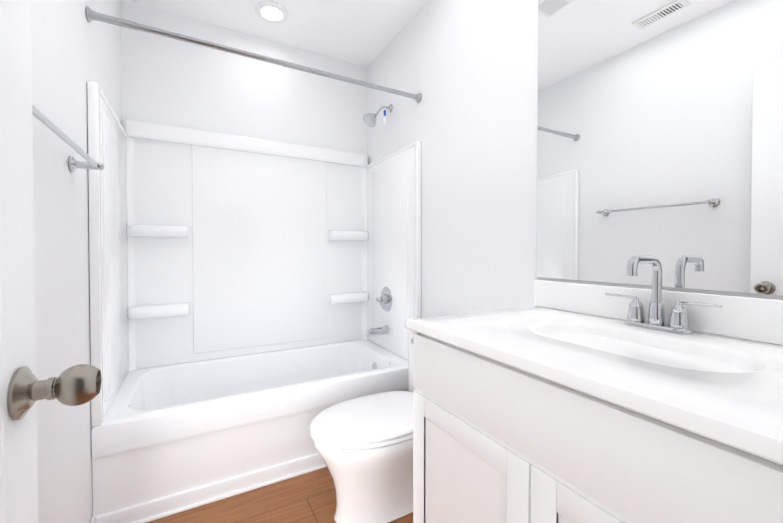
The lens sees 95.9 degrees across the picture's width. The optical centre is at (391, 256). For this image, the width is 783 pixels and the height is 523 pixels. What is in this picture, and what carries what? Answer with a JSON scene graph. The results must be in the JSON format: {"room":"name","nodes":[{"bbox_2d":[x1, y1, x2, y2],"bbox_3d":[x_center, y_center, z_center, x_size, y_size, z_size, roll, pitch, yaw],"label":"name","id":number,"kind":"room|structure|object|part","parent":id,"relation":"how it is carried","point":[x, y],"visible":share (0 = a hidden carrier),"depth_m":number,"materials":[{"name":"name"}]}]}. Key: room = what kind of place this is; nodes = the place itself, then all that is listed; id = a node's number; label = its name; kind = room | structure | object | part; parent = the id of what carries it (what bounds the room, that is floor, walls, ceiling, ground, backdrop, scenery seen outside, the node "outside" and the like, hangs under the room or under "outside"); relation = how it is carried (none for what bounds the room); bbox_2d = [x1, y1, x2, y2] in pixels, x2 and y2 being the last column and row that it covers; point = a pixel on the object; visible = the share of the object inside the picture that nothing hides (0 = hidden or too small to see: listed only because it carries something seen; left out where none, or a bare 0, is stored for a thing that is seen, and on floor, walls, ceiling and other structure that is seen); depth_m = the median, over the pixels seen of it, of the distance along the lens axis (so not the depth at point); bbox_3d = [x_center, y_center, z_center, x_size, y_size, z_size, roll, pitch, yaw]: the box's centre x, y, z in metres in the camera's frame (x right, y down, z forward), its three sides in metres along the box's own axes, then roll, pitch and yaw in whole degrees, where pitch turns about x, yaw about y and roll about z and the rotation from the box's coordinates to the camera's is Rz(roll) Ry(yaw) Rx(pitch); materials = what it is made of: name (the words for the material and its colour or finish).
{"room":"bathroom","nodes":[
{"label":"bathroom","id":0,"kind":"room"},
{"bbox_2d":[31,0,121,522],"bbox_3d":[-0.938,-0.172,0.851,0.100,2.520,2.780,0,1,-29],"label":"wall","id":1,"kind":"structure","parent":0,"point":[74,51],"depth_m":1.10,"materials":[{"name":"white paint"}]},
{"bbox_2d":[0,0,100,522],"bbox_3d":[-0.346,0.067,0.171,0.198,2.038,0.760,0,1,-29],"label":"door","id":2,"kind":"structure","parent":1,"relation":"in","point":[23,389],"depth_m":0.46,"materials":[{"name":"white paint"}]},
{"bbox_3d":[-0.502,0.179,0.452,0.198,0.067,0.067,0,1,-29],"label":"knob","id":3,"kind":"part","parent":2,"relation":"part of","materials":[{"name":"silver metal"}]},
{"bbox_2d":[32,104,104,171],"bbox_3d":[-0.861,-0.299,0.904,0.085,0.052,0.682,0,1,-29],"label":"towel rail","id":4,"kind":"object","parent":1,"relation":"attached to","point":[74,163],"visible":0.71,"depth_m":0.97,"materials":[{"name":"silver metal"}]},
{"bbox_2d":[90,516,95,522],"bbox_3d":[-0.702,1.050,0.564,0.014,0.085,1.815,0,1,-29],"label":"baseboard","id":5,"kind":"structure","parent":1,"relation":"attached to","point":[93,519],"depth_m":1.34,"materials":[{"name":"white paint"}]},
{"bbox_2d":[86,6,421,102],"bbox_3d":[-0.501,-0.935,1.724,1.520,0.054,0.054,0,1,-29],"label":"curtain rod","id":6,"kind":"object","parent":1,"relation":"attached to","point":[91,15],"visible":1,"depth_m":1.59,"materials":[{"name":"silver metal"}]},
{"bbox_2d":[121,0,366,154],"bbox_3d":[-0.880,-0.194,2.416,1.524,2.520,0.100,0,1,-29],"label":"wall","id":7,"kind":"structure","parent":0,"point":[172,82],"depth_m":2.27,"materials":[{"name":"white paint"}]},
{"bbox_2d":[128,0,428,66],"bbox_3d":[-0.229,-1.488,1.227,1.724,0.100,2.780,0,1,-29],"label":"ceiling","id":8,"kind":"structure","parent":0,"point":[364,33],"depth_m":2.17,"materials":[{"name":"white paint"}]},
{"bbox_2d":[255,1,287,23],"bbox_3d":[-0.709,-1.442,2.093,0.188,0.012,0.188,0,1,-29],"label":"recessed light","id":9,"kind":"object","parent":8,"relation":"in","point":[260,6],"depth_m":2.08,"materials":[{"name":"white paint"}]},
{"bbox_3d":[-0.709,-1.442,2.093,0.118,0.001,0.118,0,1,-29],"label":"recessed ceiling light lens","id":10,"kind":"part","parent":9,"relation":"part of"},
{"bbox_2d":[147,467,412,522],"bbox_3d":[-0.229,1.132,1.264,1.724,0.100,2.780,0,1,-29],"label":"floor","id":11,"kind":"structure","parent":0,"point":[309,497],"depth_m":1.52,"materials":[{"name":"brown wood"}]},
{"bbox_2d":[87,81,420,522],"bbox_3d":[-0.671,0.151,2.045,1.520,1.840,0.758,0,1,-29],"label":"bathtub","id":12,"kind":"object","parent":11,"relation":"on","point":[255,303],"visible":0.88,"depth_m":2.12,"materials":[{"name":"white plastic"}]},
{"bbox_2d":[132,464,326,522],"bbox_3d":[-0.484,1.072,1.723,1.484,0.017,0.018,0,1,-29],"label":"baseboard","id":13,"kind":"structure","parent":12,"relation":"attached to","point":[188,507],"depth_m":1.58,"materials":[{"name":"white paint"}]},
{"bbox_2d":[310,320,417,522],"bbox_3d":[0.020,0.708,1.574,0.767,0.740,0.456,0,1,-29],"label":"toilet","id":14,"kind":"object","parent":11,"relation":"on","point":[364,446],"visible":0.5,"depth_m":1.41,"materials":[{"name":"white ceramic"}]},
{"bbox_3d":[-0.066,0.693,1.526,0.570,0.049,0.390,0,1,-29],"label":"seat","id":15,"kind":"part","parent":14,"relation":"part of","materials":[{"name":"white plastic"}]},
{"bbox_2d":[407,255,782,522],"bbox_3d":[0.525,0.543,0.848,0.599,1.089,0.899,0,1,-29],"label":"bathroom vanity","id":16,"kind":"object","parent":11,"relation":"on","point":[564,402],"visible":0.98,"depth_m":0.72,"materials":[{"name":"white paint"}]},
{"bbox_2d":[605,255,722,334],"bbox_3d":[0.673,0.097,0.933,0.164,0.198,0.272,0,1,-29],"label":"faucet","id":17,"kind":"object","parent":16,"relation":"on","point":[635,323],"depth_m":0.94,"materials":[{"name":"silver metal"}]},
{"bbox_2d":[367,0,782,317],"bbox_3d":[0.481,-0.183,1.640,0.100,2.520,2.780,0,1,-29],"label":"wall","id":18,"kind":"structure","parent":0,"point":[467,70],"depth_m":1.71,"materials":[{"name":"white paint"}]},
{"bbox_2d":[363,104,392,126],"bbox_3d":[-0.093,-0.944,2.350,0.198,0.176,0.100,0,1,-29],"label":"shower head","id":19,"kind":"object","parent":18,"relation":"attached to","point":[369,119],"visible":1,"depth_m":2.33},
{"bbox_2d":[537,0,782,294],"bbox_3d":[0.789,-0.456,0.969,0.006,1.085,0.913,0,1,-29],"label":"mirror","id":20,"kind":"object","parent":18,"relation":"attached to","point":[660,131],"visible":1,"depth_m":1.00,"materials":[{"name":"clear glass"}]}
]}

